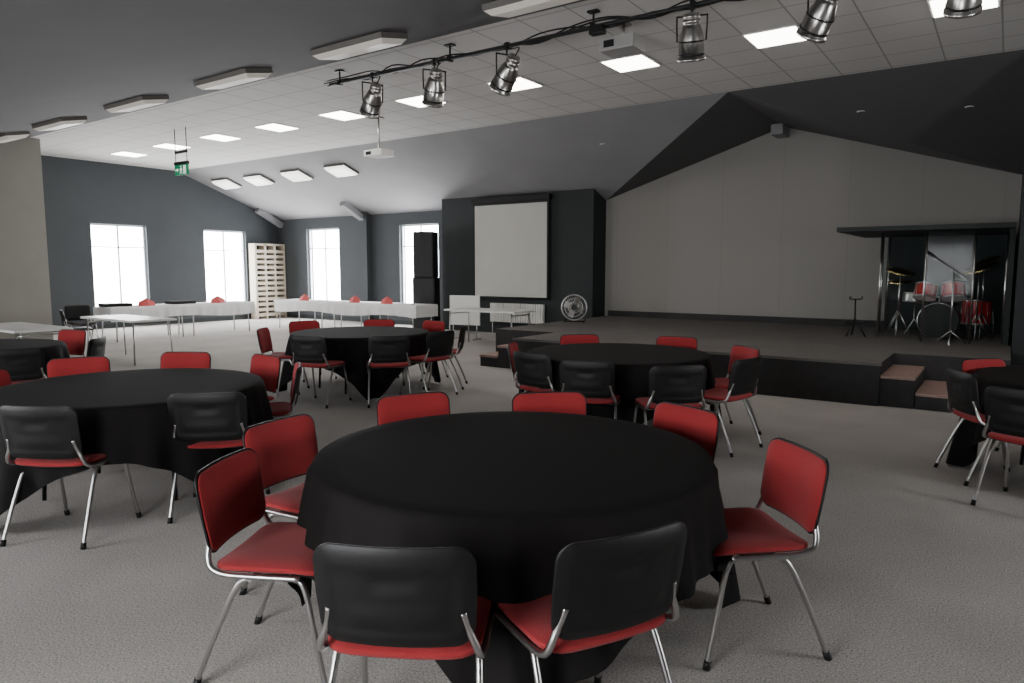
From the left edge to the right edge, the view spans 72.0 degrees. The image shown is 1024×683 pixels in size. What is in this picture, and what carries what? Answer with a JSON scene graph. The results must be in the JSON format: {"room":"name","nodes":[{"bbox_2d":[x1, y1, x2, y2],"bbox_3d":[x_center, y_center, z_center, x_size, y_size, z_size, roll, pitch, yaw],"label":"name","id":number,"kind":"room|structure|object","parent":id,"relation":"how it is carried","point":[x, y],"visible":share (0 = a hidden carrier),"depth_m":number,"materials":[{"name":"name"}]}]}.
{"room":"community hall","nodes":[
{"label":"community hall","id":0,"kind":"room"},
{"bbox_2d":[0,138,53,339],"bbox_3d":[-13.485,-1.942,12.513,2.400,4.450,8.450,4,7,35],"label":"wall partition","id":1,"kind":"structure","parent":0,"point":[25,296],"depth_m":14.90,"materials":[{"name":"beige paint"}]},
{"bbox_2d":[41,155,277,325],"bbox_3d":[-12.348,-2.350,16.426,0.250,4.450,16.600,4,7,35],"label":"wall","id":2,"kind":"structure","parent":0,"point":[174,212],"depth_m":19.35,"materials":[{"name":"paint"}]},
{"bbox_2d":[90,223,147,306],"bbox_3d":[-10.563,-1.973,18.983,0.300,2.330,1.510,4,7,35],"label":"window","id":3,"kind":"structure","parent":2,"relation":"in","point":[97,224],"depth_m":19.04,"materials":[{"name":"paint"}]},
{"bbox_2d":[53,315,250,331],"bbox_3d":[-9.814,-0.548,20.015,0.020,0.120,7.750,4,7,35],"label":"baseboard","id":4,"kind":"structure","parent":2,"relation":"attached to","point":[112,325],"depth_m":20.27,"materials":[{"name":"grey paint"}]},
{"bbox_2d":[204,230,245,300],"bbox_3d":[-8.771,-2.224,21.531,0.300,2.300,1.460,4,7,35],"label":"window","id":5,"kind":"structure","parent":2,"relation":"in","point":[223,250],"depth_m":21.63,"materials":[{"name":"paint"}]},
{"bbox_2d":[0,0,585,137],"bbox_3d":[-4.548,-2.478,5.920,24.900,1.939,8.450,4,7,35],"label":"ceiling","id":6,"kind":"structure","parent":0,"point":[59,58],"depth_m":6.89,"materials":[{"name":"paint"}]},
{"bbox_2d":[31,116,87,130],"bbox_3d":[-7.892,-3.797,12.287,1.150,0.184,0.422,4,7,35],"label":"ceiling light","id":7,"kind":"object","parent":6,"relation":"attached to","point":[62,122],"visible":1,"depth_m":12.07,"materials":[{"name":"plastic"}]},
{"bbox_2d":[34,120,85,130],"bbox_3d":[-7.885,-3.763,12.300,1.130,0.050,0.400,4,20,35],"label":"diffuser","id":8,"kind":"object","parent":7,"relation":"attached to","point":[53,124],"depth_m":12.11,"materials":[{"name":"plastic"}]},
{"bbox_2d":[103,95,168,112],"bbox_3d":[-5.762,-3.643,10.804,1.150,0.184,0.422,4,7,35],"label":"ceiling light","id":9,"kind":"object","parent":6,"relation":"attached to","point":[140,102],"visible":1,"depth_m":10.60,"materials":[{"name":"plastic"}]},
{"bbox_2d":[194,68,272,89],"bbox_3d":[-3.714,-3.494,9.377,1.150,0.184,0.422,4,7,35],"label":"ceiling light","id":10,"kind":"object","parent":6,"relation":"attached to","point":[245,75],"visible":1,"depth_m":9.18,"materials":[{"name":"plastic"}]},
{"bbox_2d":[310,32,407,59],"bbox_3d":[-1.748,-3.352,8.008,1.150,0.184,0.422,4,7,35],"label":"ceiling light","id":11,"kind":"object","parent":6,"relation":"attached to","point":[379,40],"visible":1,"depth_m":7.83,"materials":[{"name":"plastic"}]},
{"bbox_2d":[482,0,578,17],"bbox_3d":[0.300,-3.203,6.582,1.150,0.184,0.422,4,7,35],"label":"ceiling light","id":12,"kind":"object","parent":6,"relation":"attached to","point":[499,8],"visible":1,"depth_m":6.63,"materials":[{"name":"plastic"}]},
{"bbox_2d":[0,317,1023,682],"bbox_3d":[-2.211,0.698,9.607,25.100,0.200,16.800,4,7,35],"label":"floor","id":13,"kind":"structure","parent":0,"point":[906,580],"depth_m":3.65,"materials":[{"name":"carpet"}]},
{"bbox_2d":[0,348,46,383],"bbox_3d":[-4.900,0.461,6.977,0.520,0.827,0.555,-5,8,-38],"label":"chair","id":14,"kind":"object","parent":13,"relation":"on","point":[25,364],"visible":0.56,"depth_m":6.79,"materials":[{"name":"black plastic"}]},
{"bbox_2d":[0,322,72,338],"bbox_3d":[-7.282,0.141,10.419,1.800,0.741,0.750,4,7,35],"label":"folding table","id":15,"kind":"object","parent":13,"relation":"on","point":[11,327],"visible":0.63,"depth_m":10.05,"materials":[{"name":"white plastic"}]},
{"bbox_2d":[0,405,141,549],"bbox_3d":[-2.659,0.746,4.242,0.520,0.827,0.555,1,6,5],"label":"chair","id":16,"kind":"object","parent":13,"relation":"on","point":[36,436],"visible":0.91,"depth_m":3.99,"materials":[{"name":"black plastic"}]},
{"bbox_2d":[58,329,85,356],"bbox_3d":[-5.583,0.286,8.648,0.520,0.827,0.555,2,6,20],"label":"chair","id":17,"kind":"object","parent":13,"relation":"on","point":[75,340],"visible":0.52,"depth_m":8.81,"materials":[{"name":"red fabric"}]},
{"bbox_2d":[46,356,110,377],"bbox_3d":[-3.628,0.570,5.930,0.520,0.827,0.555,-3,7,-30],"label":"chair","id":18,"kind":"object","parent":13,"relation":"on","point":[56,367],"visible":0.22,"depth_m":6.09,"materials":[{"name":"red fabric"}]},
{"bbox_2d":[64,305,98,337],"bbox_3d":[-8.844,-0.322,14.483,0.555,0.827,0.520,6,8,45],"label":"chair","id":19,"kind":"object","parent":13,"relation":"on","point":[72,312],"visible":0.86,"depth_m":14.55,"materials":[{"name":"plastic"}]},
{"bbox_2d":[86,336,105,356],"bbox_3d":[-4.839,0.371,7.838,0.555,0.827,0.520,-1,6,-10],"label":"chair","id":20,"kind":"object","parent":13,"relation":"on","point":[96,347],"visible":0.3,"depth_m":7.75,"materials":[{"name":"black plastic"}]},
{"bbox_2d":[42,466,177,500],"bbox_3d":[-2.745,0.686,5.099,1.770,0.735,1.770,0,6,0],"label":"round table","id":21,"kind":"object","parent":13,"relation":"on","point":[44,489],"visible":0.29,"depth_m":4.81,"materials":[{"name":"metal"}]},
{"bbox_2d":[0,368,273,514],"bbox_3d":[-2.742,0.680,5.092,1.949,0.733,1.968,-4,7,-31],"label":"tablecloth","id":22,"kind":"object","parent":21,"relation":"on","point":[123,416],"visible":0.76,"depth_m":4.45,"materials":[{"name":"black fabric"}]},
{"bbox_2d":[80,314,176,364],"bbox_3d":[-6.660,-0.051,12.256,1.800,0.741,0.750,4,7,35],"label":"folding table","id":23,"kind":"object","parent":13,"relation":"on","point":[123,318],"visible":0.95,"depth_m":12.02,"materials":[{"name":"white plastic"}]},
{"bbox_2d":[102,311,183,341],"bbox_3d":[-8.363,-0.440,15.992,0.750,0.741,1.700,4,7,35],"label":"folding table","id":24,"kind":"object","parent":13,"relation":"on","point":[110,311],"visible":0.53,"depth_m":15.58,"materials":[{"name":"white metal"}]},
{"bbox_2d":[93,301,254,321],"bbox_3d":[-7.858,-0.734,16.686,0.828,0.310,3.544,4,7,35],"label":"tablecloth","id":25,"kind":"object","parent":24,"relation":"on","point":[228,307],"visible":0.82,"depth_m":16.39,"materials":[{"name":"white fabric"}]},
{"bbox_2d":[160,351,210,368],"bbox_3d":[-3.009,0.532,6.296,0.520,0.827,0.555,0,6,2],"label":"chair","id":26,"kind":"object","parent":13,"relation":"on","point":[179,359],"visible":0.27,"depth_m":6.48,"materials":[{"name":"red fabric"}]},
{"bbox_2d":[167,392,269,523],"bbox_3d":[-1.934,0.702,4.659,0.520,0.827,0.555,-1,6,-8],"label":"chair","id":27,"kind":"object","parent":13,"relation":"on","point":[217,420],"visible":0.68,"depth_m":4.40,"materials":[{"name":"black plastic"}]},
{"bbox_2d":[193,448,327,682],"bbox_3d":[-0.919,0.890,2.858,0.555,0.827,0.520,1,6,7],"label":"chair","id":28,"kind":"object","parent":13,"relation":"on","point":[229,491],"visible":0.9,"depth_m":2.73,"materials":[{"name":"red fabric"}]},
{"bbox_2d":[250,354,280,401],"bbox_3d":[-2.326,0.552,6.104,0.520,0.827,0.555,5,8,40],"label":"chair","id":29,"kind":"object","parent":13,"relation":"on","point":[265,366],"visible":0.47,"depth_m":6.20,"materials":[{"name":"red fabric"}]},
{"bbox_2d":[249,243,286,318],"bbox_3d":[-7.765,-1.923,22.450,0.315,2.350,1.120,4,7,35],"label":"wooden rack","id":30,"kind":"object","parent":13,"relation":"on","point":[266,261],"visible":0.94,"depth_m":22.31,"materials":[{"name":"beige paint"}]},
{"bbox_2d":[240,414,317,594],"bbox_3d":[-0.975,0.822,3.510,0.555,0.827,0.520,3,7,28],"label":"chair","id":31,"kind":"object","parent":13,"relation":"on","point":[284,447],"visible":0.44,"depth_m":3.54,"materials":[{"name":"red fabric"}]},
{"bbox_2d":[256,327,309,394],"bbox_3d":[-2.957,0.241,9.082,0.555,0.827,0.520,0,6,-2],"label":"chair","id":32,"kind":"object","parent":13,"relation":"on","point":[263,334],"visible":0.7,"depth_m":9.02,"materials":[{"name":"red fabric"}]},
{"bbox_2d":[270,362,301,418],"bbox_3d":[-1.951,0.602,5.618,0.555,0.827,0.520,-2,6,-18],"label":"chair","id":33,"kind":"object","parent":13,"relation":"on","point":[279,409],"visible":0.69,"depth_m":5.48,"materials":[{"name":"red fabric"}]},
{"bbox_2d":[279,311,335,327],"bbox_3d":[-5.454,-0.726,18.738,1.650,0.741,0.750,4,7,35],"label":"folding table","id":34,"kind":"object","parent":13,"relation":"on","point":[299,311],"visible":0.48,"depth_m":18.62,"materials":[{"name":"white metal"}]},
{"bbox_2d":[274,299,437,317],"bbox_3d":[-4.061,-0.844,17.745,5.144,0.310,0.826,4,7,35],"label":"tablecloth","id":35,"kind":"object","parent":34,"relation":"on","point":[340,307],"visible":0.96,"depth_m":17.07,"materials":[{"name":"white fabric"}]},
{"bbox_2d":[289,320,336,381],"bbox_3d":[-2.894,0.127,10.182,0.520,0.827,0.555,-5,8,-40],"label":"chair","id":36,"kind":"object","parent":13,"relation":"on","point":[294,326],"visible":0.3,"depth_m":10.30,"materials":[{"name":"red fabric"}]},
{"bbox_2d":[290,335,351,407],"bbox_3d":[-2.265,0.322,8.309,0.520,0.827,0.555,2,6,18],"label":"chair","id":37,"kind":"object","parent":13,"relation":"on","point":[310,351],"visible":0.9,"depth_m":8.07,"materials":[{"name":"black plastic"}]},
{"bbox_2d":[319,368,404,393],"bbox_3d":[-2.000,0.241,9.376,1.770,0.735,1.770,-6,8,-45],"label":"round table","id":38,"kind":"object","parent":13,"relation":"on","point":[319,368],"visible":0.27,"depth_m":9.30,"materials":[{"name":"metal"}]},
{"bbox_2d":[279,326,440,399],"bbox_3d":[-1.994,0.234,9.377,1.956,0.733,1.959,4,7,35],"label":"tablecloth","id":39,"kind":"object","parent":38,"relation":"on","point":[349,345],"visible":0.59,"depth_m":8.55,"materials":[{"name":"black fabric"}]},
{"bbox_2d":[366,335,411,407],"bbox_3d":[-1.459,0.321,8.314,0.520,0.827,0.555,-1,6,-14],"label":"chair","id":40,"kind":"object","parent":13,"relation":"on","point":[384,351],"visible":0.94,"depth_m":8.06,"materials":[{"name":"black plastic"}]},
{"bbox_2d":[313,543,494,682],"bbox_3d":[-0.314,0.953,2.253,0.520,0.827,0.555,1,6,5],"label":"chair","id":41,"kind":"object","parent":13,"relation":"on","point":[378,602],"visible":0.98,"depth_m":1.99,"materials":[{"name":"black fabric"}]},
{"bbox_2d":[376,391,449,425],"bbox_3d":[-0.496,0.755,4.156,0.520,0.827,0.555,-3,7,-28],"label":"chair","id":42,"kind":"object","parent":13,"relation":"on","point":[390,408],"visible":0.23,"depth_m":4.32,"materials":[{"name":"red fabric"}]},
{"bbox_2d":[397,320,447,381],"bbox_3d":[-1.296,0.121,10.232,0.520,0.827,0.555,5,8,40],"label":"chair","id":43,"kind":"object","parent":13,"relation":"on","point":[430,325],"visible":0.33,"depth_m":10.35,"materials":[{"name":"red fabric"}]},
{"bbox_2d":[412,277,439,328],"bbox_3d":[-2.190,-0.963,18.066,0.580,1.350,0.512,1,6,10],"label":"loudspeaker","id":44,"kind":"object","parent":13,"relation":"on","point":[425,290],"visible":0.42,"depth_m":17.80,"materials":[{"name":"black plastic"}]},
{"bbox_2d":[413,231,438,277],"bbox_3d":[-2.190,-2.206,17.936,0.520,1.150,0.512,1,6,10],"label":"loudspeaker","id":45,"kind":"object","parent":44,"relation":"on","point":[425,243],"visible":1,"depth_m":17.70,"materials":[{"name":"black plastic"}]},
{"bbox_2d":[414,233,431,275],"bbox_3d":[-2.233,-2.181,17.691,0.460,1.090,0.012,1,6,10],"label":"grille","id":46,"kind":"object","parent":45,"relation":"attached to","point":[422,241],"depth_m":17.69,"materials":[{"name":"metal"}]},
{"bbox_2d":[399,330,457,394],"bbox_3d":[-1.046,0.267,8.832,0.555,0.827,0.520,5,8,40],"label":"chair","id":47,"kind":"object","parent":13,"relation":"on","point":[439,345],"visible":0.95,"depth_m":8.65,"materials":[{"name":"black plastic"}]},
{"bbox_2d":[423,325,467,389],"bbox_3d":[-0.893,0.200,9.480,0.555,0.827,0.520,0,6,2],"label":"chair","id":48,"kind":"object","parent":13,"relation":"on","point":[461,339],"visible":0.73,"depth_m":9.27,"materials":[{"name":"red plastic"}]},
{"bbox_2d":[450,295,480,340],"bbox_3d":[-1.055,-0.539,15.783,0.760,0.980,0.400,3,7,25],"label":"board","id":49,"kind":"object","parent":13,"relation":"on","point":[456,301],"visible":0.68,"depth_m":15.75,"materials":[{"name":"white plastic"}]},
{"bbox_2d":[444,307,535,341],"bbox_3d":[-0.473,-0.289,14.541,1.800,0.741,0.750,4,7,35],"label":"folding table","id":50,"kind":"object","parent":13,"relation":"on","point":[465,309],"visible":0.87,"depth_m":14.32,"materials":[{"name":"white plastic"}]},
{"bbox_2d":[479,344,510,368],"bbox_3d":[0.084,0.194,11.744,0.710,0.360,1.140,4,7,35],"label":"steps","id":51,"kind":"structure","parent":13,"relation":"on","point":[500,359],"depth_m":11.30,"materials":[{"name":"brown wood"}]},
{"bbox_2d":[490,303,544,332],"bbox_3d":[0.118,-0.541,16.958,1.540,0.740,0.100,4,7,35],"label":"radiator","id":52,"kind":"object","parent":13,"relation":"on","point":[538,317],"visible":0.84,"depth_m":16.86,"materials":[{"name":"white metal"}]},
{"bbox_2d":[513,351,556,391],"bbox_3d":[0.342,0.495,6.649,0.555,0.827,0.520,-6,8,-45],"label":"chair","id":53,"kind":"object","parent":13,"relation":"on","point":[532,370],"visible":0.73,"depth_m":6.42,"materials":[{"name":"black plastic"}]},
{"bbox_2d":[512,391,586,414],"bbox_3d":[0.264,0.751,4.190,0.520,0.827,0.555,-1,6,-8],"label":"chair","id":54,"kind":"object","parent":13,"relation":"on","point":[572,402],"visible":0.16,"depth_m":4.38,"materials":[{"name":"red fabric"}]},
{"bbox_2d":[560,334,598,344],"bbox_3d":[0.822,0.355,7.990,0.520,0.827,0.555,-1,6,-10],"label":"chair","id":55,"kind":"object","parent":13,"relation":"on","point":[572,338],"visible":0.3,"depth_m":8.18,"materials":[{"name":"red fabric"}]},
{"bbox_2d":[494,521,686,682],"bbox_3d":[0.230,0.945,2.327,0.520,0.827,0.555,-3,7,-27],"label":"chair","id":56,"kind":"object","parent":13,"relation":"on","point":[612,589],"visible":0.95,"depth_m":2.08,"materials":[{"name":"black plastic"}]},
{"bbox_2d":[559,360,621,418],"bbox_3d":[0.695,0.548,6.141,0.520,0.827,0.555,2,6,18],"label":"chair","id":57,"kind":"object","parent":13,"relation":"on","point":[595,380],"visible":0.66,"depth_m":5.88,"materials":[{"name":"black plastic"}]},
{"bbox_2d":[633,365,706,424],"bbox_3d":[1.305,0.575,5.883,0.520,0.827,0.555,-1,6,-6],"label":"chair","id":58,"kind":"object","parent":13,"relation":"on","point":[686,385],"visible":0.83,"depth_m":5.62,"materials":[{"name":"black plastic"}]},
{"bbox_2d":[656,336,697,349],"bbox_3d":[1.738,0.378,7.771,0.520,0.827,0.555,3,7,30],"label":"chair","id":59,"kind":"object","parent":13,"relation":"on","point":[686,342],"visible":0.19,"depth_m":7.93,"materials":[{"name":"red fabric"}]},
{"bbox_2d":[652,401,719,461],"bbox_3d":[0.778,0.788,3.836,0.555,0.827,0.520,-4,7,-34],"label":"chair","id":60,"kind":"object","parent":13,"relation":"on","point":[701,426],"visible":0.3,"depth_m":3.90,"materials":[{"name":"red fabric"}]},
{"bbox_2d":[704,356,762,456],"bbox_3d":[1.867,0.534,6.270,0.520,0.827,0.555,-5,8,-42],"label":"chair","id":61,"kind":"object","parent":13,"relation":"on","point":[743,379],"visible":0.9,"depth_m":6.04,"materials":[{"name":"black plastic"}]},
{"bbox_2d":[715,345,760,434],"bbox_3d":[2.065,0.469,6.893,0.555,0.827,0.520,-2,6,-15],"label":"chair","id":62,"kind":"object","parent":13,"relation":"on","point":[738,352],"visible":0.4,"depth_m":6.92,"materials":[{"name":"red fabric"}]},
{"bbox_2d":[496,316,1010,405],"bbox_3d":[3.719,0.110,11.846,7.590,0.505,5.580,4,7,35],"label":"stage platform","id":63,"kind":"object","parent":13,"relation":"on","point":[802,361],"visible":0.68,"depth_m":9.85,"materials":[{"name":"carpet"}]},
{"bbox_2d":[560,294,587,322],"bbox_3d":[1.252,-0.670,14.213,0.563,0.566,0.291,1,6,10],"label":"floor fan","id":64,"kind":"object","parent":63,"relation":"on","point":[573,306],"visible":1,"depth_m":14.17,"materials":[{"name":"silver metal"}]},
{"bbox_2d":[837,222,1016,345],"bbox_3d":[6.666,-0.947,11.349,2.260,1.710,2.600,4,7,35],"label":"booth","id":65,"kind":"object","parent":63,"relation":"on","point":[959,246],"visible":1,"depth_m":11.94,"materials":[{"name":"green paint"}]},
{"bbox_2d":[886,256,999,340],"bbox_3d":[6.758,-0.709,11.165,1.557,1.280,1.083,4,7,35],"label":"drum kit","id":66,"kind":"object","parent":63,"relation":"on","point":[936,321],"visible":0.95,"depth_m":10.96,"materials":[{"name":"red paint"}]},
{"bbox_2d":[702,437,831,670],"bbox_3d":[0.999,0.871,3.043,0.555,0.827,0.520,-1,6,-8],"label":"chair","id":67,"kind":"object","parent":13,"relation":"on","point":[795,477],"visible":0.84,"depth_m":2.92,"materials":[{"name":"red fabric"}]},
{"bbox_2d":[879,364,951,412],"bbox_3d":[4.867,0.541,8.413,0.710,0.360,1.140,4,7,35],"label":"steps","id":68,"kind":"structure","parent":13,"relation":"on","point":[901,386],"depth_m":8.07,"materials":[{"name":"brown wood"}]},
{"bbox_2d":[933,367,1004,485],"bbox_3d":[3.621,0.631,5.340,0.555,0.827,0.520,1,6,8],"label":"chair","id":69,"kind":"object","parent":13,"relation":"on","point":[962,387],"visible":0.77,"depth_m":5.27,"materials":[{"name":"black plastic"}]},
{"bbox_2d":[961,358,1009,471],"bbox_3d":[4.063,0.583,5.807,0.520,0.827,0.555,-2,6,-15],"label":"chair","id":70,"kind":"object","parent":13,"relation":"on","point":[970,366],"visible":0.2,"depth_m":5.99,"materials":[{"name":"red fabric"}]},
{"bbox_2d":[970,386,1023,505],"bbox_3d":[3.459,0.702,4.657,0.555,0.827,0.520,-4,7,-35],"label":"chair","id":71,"kind":"object","parent":13,"relation":"on","point":[1003,407],"visible":1,"depth_m":4.61,"materials":[{"name":"black plastic"}]},
{"bbox_2d":[1019,446,1023,464],"bbox_3d":[4.530,0.666,5.298,1.770,0.735,1.770,1,6,5],"label":"round table","id":72,"kind":"object","parent":13,"relation":"on","point":[1021,460],"visible":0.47,"depth_m":5.67,"materials":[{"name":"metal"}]},
{"bbox_2d":[946,365,1023,466],"bbox_3d":[4.532,0.659,5.298,1.937,0.733,1.960,-4,7,-34],"label":"tablecloth","id":73,"kind":"object","parent":72,"relation":"on","point":[963,449],"visible":0.43,"depth_m":5.56,"materials":[{"name":"black fabric"}]},
{"bbox_3d":[0.005,0.873,3.308,1.770,0.735,1.770,4,7,35],"label":"round table","id":74,"kind":"object","parent":13,"relation":"on","visible":0},
{"bbox_2d":[288,411,739,682],"bbox_3d":[0.003,0.867,3.299,1.964,0.733,1.963,4,7,35],"label":"tablecloth","id":75,"kind":"object","parent":74,"relation":"on","point":[512,490],"visible":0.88,"depth_m":2.71,"materials":[{"name":"black fabric"}]},
{"bbox_3d":[1.050,0.479,7.088,1.770,0.735,1.770,2,6,15],"label":"round table","id":76,"kind":"object","parent":13,"relation":"on","visible":0},
{"bbox_2d":[519,343,721,423],"bbox_3d":[1.035,0.473,7.077,1.998,0.733,1.998,4,7,35],"label":"tablecloth","id":77,"kind":"object","parent":76,"relation":"on","point":[633,363],"visible":0.5,"depth_m":6.49,"materials":[{"name":"black fabric"}]},
{"bbox_3d":[-5.850,0.427,7.585,1.770,0.735,1.770,3,7,25],"label":"round table","id":78,"kind":"object","parent":13,"relation":"on","visible":0},
{"bbox_2d":[0,339,69,376],"bbox_3d":[-5.856,0.421,7.584,1.945,0.733,1.959,-5,8,-40],"label":"tablecloth","id":79,"kind":"object","parent":78,"relation":"on","point":[53,349],"visible":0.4,"depth_m":7.77,"materials":[{"name":"black fabric"}]},
{"bbox_2d":[442,188,605,332],"bbox_3d":[0.174,-2.304,17.189,4.400,4.200,0.600,4,7,35],"label":"wall","id":80,"kind":"structure","parent":0,"point":[577,218],"depth_m":16.23,"materials":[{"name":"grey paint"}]},
{"bbox_2d":[471,193,551,299],"bbox_3d":[-0.046,-2.242,16.878,2.280,2.420,0.150,4,7,35],"label":"projection screen","id":81,"kind":"object","parent":80,"relation":"attached to","point":[511,233],"visible":0.94,"depth_m":16.83,"materials":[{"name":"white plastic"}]},
{"bbox_2d":[30,0,1023,170],"bbox_3d":[-0.805,-3.966,11.139,24.900,0.100,4.600,4,7,35],"label":"ceiling","id":82,"kind":"structure","parent":0,"point":[864,35],"depth_m":10.09,"materials":[{"name":"tile"}]},
{"bbox_2d":[174,127,188,175],"bbox_3d":[-6.527,-3.746,13.901,0.460,0.910,0.060,4,7,35],"label":"exit sign","id":83,"kind":"object","parent":82,"relation":"hanging from","point":[182,167],"visible":1,"depth_m":13.89,"materials":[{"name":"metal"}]},
{"bbox_2d":[318,110,363,120],"bbox_3d":[-3.050,-4.070,12.708,0.620,0.018,0.620,4,7,35],"label":"recessed light","id":84,"kind":"object","parent":82,"relation":"in","point":[343,115],"visible":0.89,"depth_m":12.65,"materials":[{"name":"white plastic"}]},
{"bbox_2d":[364,117,393,158],"bbox_3d":[-2.433,-3.747,12.943,0.450,0.710,0.385,4,7,35],"label":"projector","id":85,"kind":"object","parent":82,"relation":"hanging from","point":[377,153],"visible":0.94,"depth_m":12.88,"materials":[{"name":"white plastic"}]},
{"bbox_2d":[329,0,726,86],"bbox_3d":[1.734,-3.377,6.958,10.500,0.205,0.080,4,7,35],"label":"rail","id":86,"kind":"object","parent":82,"relation":"attached to","point":[449,58],"visible":0.97,"depth_m":8.07,"materials":[{"name":"metal"}]},
{"bbox_2d":[359,72,382,118],"bbox_3d":[-1.887,-3.314,9.520,0.310,0.602,0.439,-4,7,-34],"label":"lamp","id":87,"kind":"object","parent":86,"relation":"hanging from","point":[372,102],"visible":0.99,"depth_m":9.44,"materials":[{"name":"metal"}]},
{"bbox_2d":[422,58,445,107],"bbox_3d":[-0.986,-3.249,8.900,0.310,0.602,0.391,-2,6,-22],"label":"lamp","id":88,"kind":"object","parent":86,"relation":"hanging from","point":[434,90],"visible":0.98,"depth_m":8.81,"materials":[{"name":"metal"}]},
{"bbox_2d":[327,13,669,86],"bbox_3d":[1.591,-3.339,7.062,10.353,0.132,0.113,4,7,35],"label":"power cable","id":89,"kind":"object","parent":86,"relation":"attached to","point":[668,13],"visible":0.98,"depth_m":7.69,"materials":[{"name":"black plastic"}]},
{"bbox_2d":[490,42,519,96],"bbox_3d":[-0.065,-3.183,8.247,0.310,0.598,0.465,-4,7,-34],"label":"lamp","id":90,"kind":"object","parent":86,"relation":"hanging from","point":[506,75],"visible":0.98,"depth_m":8.18,"materials":[{"name":"metal"}]},
{"bbox_2d":[324,3,714,84],"bbox_3d":[1.591,-3.340,7.064,10.351,0.129,0.119,4,7,35],"label":"power cable","id":91,"kind":"object","parent":86,"relation":"attached to","point":[710,3],"visible":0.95,"depth_m":7.90,"materials":[{"name":"black plastic"}]},
{"bbox_2d":[326,0,744,81],"bbox_3d":[1.589,-3.344,7.060,10.351,0.151,0.104,4,7,35],"label":"power cable","id":92,"kind":"object","parent":86,"relation":"attached to","point":[685,0],"visible":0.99,"depth_m":7.67,"materials":[{"name":"black plastic"}]},
{"bbox_2d":[676,0,707,62],"bbox_3d":[1.789,-3.054,6.998,0.305,0.595,0.316,-3,6,-23],"label":"lamp","id":93,"kind":"object","parent":86,"relation":"hanging from","point":[691,41],"visible":1,"depth_m":6.90,"materials":[{"name":"metal"}]},
{"bbox_2d":[796,0,837,42],"bbox_3d":[2.753,-2.977,6.293,0.310,0.602,0.439,-2,6,-16],"label":"lamp","id":94,"kind":"object","parent":86,"relation":"hanging from","point":[819,18],"visible":1,"depth_m":6.24,"materials":[{"name":"metal"}]},
{"bbox_2d":[943,0,982,18],"bbox_3d":[3.656,-2.913,5.671,0.310,0.602,0.439,3,6,23],"label":"lamp","id":95,"kind":"object","parent":86,"relation":"hanging from","point":[954,9],"visible":1,"depth_m":5.69,"materials":[{"name":"metal"}]},
{"bbox_2d":[600,22,645,58],"bbox_3d":[1.265,-3.428,7.979,0.420,0.315,0.385,4,7,35],"label":"projector","id":96,"kind":"object","parent":82,"relation":"hanging from","point":[624,44],"visible":0.91,"depth_m":7.88,"materials":[{"name":"grey plastic"}]},
{"bbox_2d":[599,53,661,72],"bbox_3d":[1.595,-3.733,9.473,0.620,0.018,0.620,4,7,35],"label":"recessed light","id":97,"kind":"object","parent":82,"relation":"in","point":[639,61],"visible":0.96,"depth_m":9.43,"materials":[{"name":"white plastic"}]},
{"bbox_2d":[742,24,804,48],"bbox_3d":[3.143,-3.621,8.395,0.620,0.018,0.620,4,7,35],"label":"recessed light","id":98,"kind":"object","parent":82,"relation":"in","point":[787,34],"visible":0.82,"depth_m":8.37,"materials":[{"name":"white plastic"}]},
{"bbox_2d":[927,0,946,17],"bbox_3d":[4.492,-3.519,7.423,0.167,0.018,0.627,4,7,35],"label":"recessed light","id":99,"kind":"object","parent":82,"relation":"in","point":[936,7],"depth_m":7.41,"materials":[{"name":"white plastic"}]},
{"bbox_2d":[186,49,1023,219],"bbox_3d":[1.503,-3.683,14.483,24.900,1.316,3.450,4,7,35],"label":"ceiling","id":100,"kind":"structure","parent":0,"point":[565,152],"depth_m":13.23,"materials":[{"name":"grey paint"}]},
{"bbox_2d":[280,169,313,181],"bbox_3d":[-5.599,-4.313,18.331,0.750,0.252,0.489,4,7,35],"label":"ceiling light","id":101,"kind":"object","parent":100,"relation":"attached to","point":[295,175],"visible":1,"depth_m":18.21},
{"bbox_2d":[323,163,358,176],"bbox_3d":[-4.206,-4.212,17.361,0.750,0.252,0.489,4,7,35],"label":"ceiling light","id":102,"kind":"object","parent":100,"relation":"attached to","point":[341,169],"visible":1,"depth_m":17.24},
{"bbox_2d":[278,128,1021,336],"bbox_3d":[0.500,-2.459,17.465,19.600,4.450,0.250,4,7,35],"label":"wall","id":103,"kind":"structure","parent":0,"point":[749,228],"depth_m":14.16,"materials":[{"name":"paint"}]},
{"bbox_2d":[309,228,338,299],"bbox_3d":[-5.781,-2.300,21.872,1.560,2.380,0.300,4,7,35],"label":"window","id":104,"kind":"structure","parent":103,"relation":"in","point":[310,230],"depth_m":21.97,"materials":[{"name":"paint"}]},
{"bbox_2d":[287,313,412,324],"bbox_3d":[-4.533,-0.654,21.031,7.500,0.120,0.020,4,7,35],"label":"baseboard","id":105,"kind":"structure","parent":103,"relation":"attached to","point":[407,322],"depth_m":21.59,"materials":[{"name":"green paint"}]},
{"bbox_2d":[360,212,372,322],"bbox_3d":[-4.237,-2.351,20.535,0.250,3.600,0.200,4,7,35],"label":"column","id":106,"kind":"structure","parent":103,"relation":"attached to","point":[365,225],"depth_m":20.46,"materials":[{"name":"paint"}]},
{"bbox_2d":[401,223,437,302],"bbox_3d":[-2.525,-2.063,19.605,1.510,2.380,0.300,4,7,35],"label":"window","id":107,"kind":"structure","parent":103,"relation":"in","point":[420,225],"depth_m":19.95,"materials":[{"name":"paint"}]},
{"bbox_2d":[608,310,1010,332],"bbox_3d":[5.335,-0.434,14.101,7.600,0.120,0.030,4,7,35],"label":"baseboard","id":108,"kind":"structure","parent":103,"relation":"attached to","point":[819,321],"depth_m":14.43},
{"bbox_2d":[1010,163,1023,364],"bbox_3d":[7.563,-1.715,10.330,0.200,4.450,3.400,4,7,35],"label":"wall","id":109,"kind":"structure","parent":0,"point":[1017,326],"depth_m":9.12,"materials":[{"name":"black paint"}]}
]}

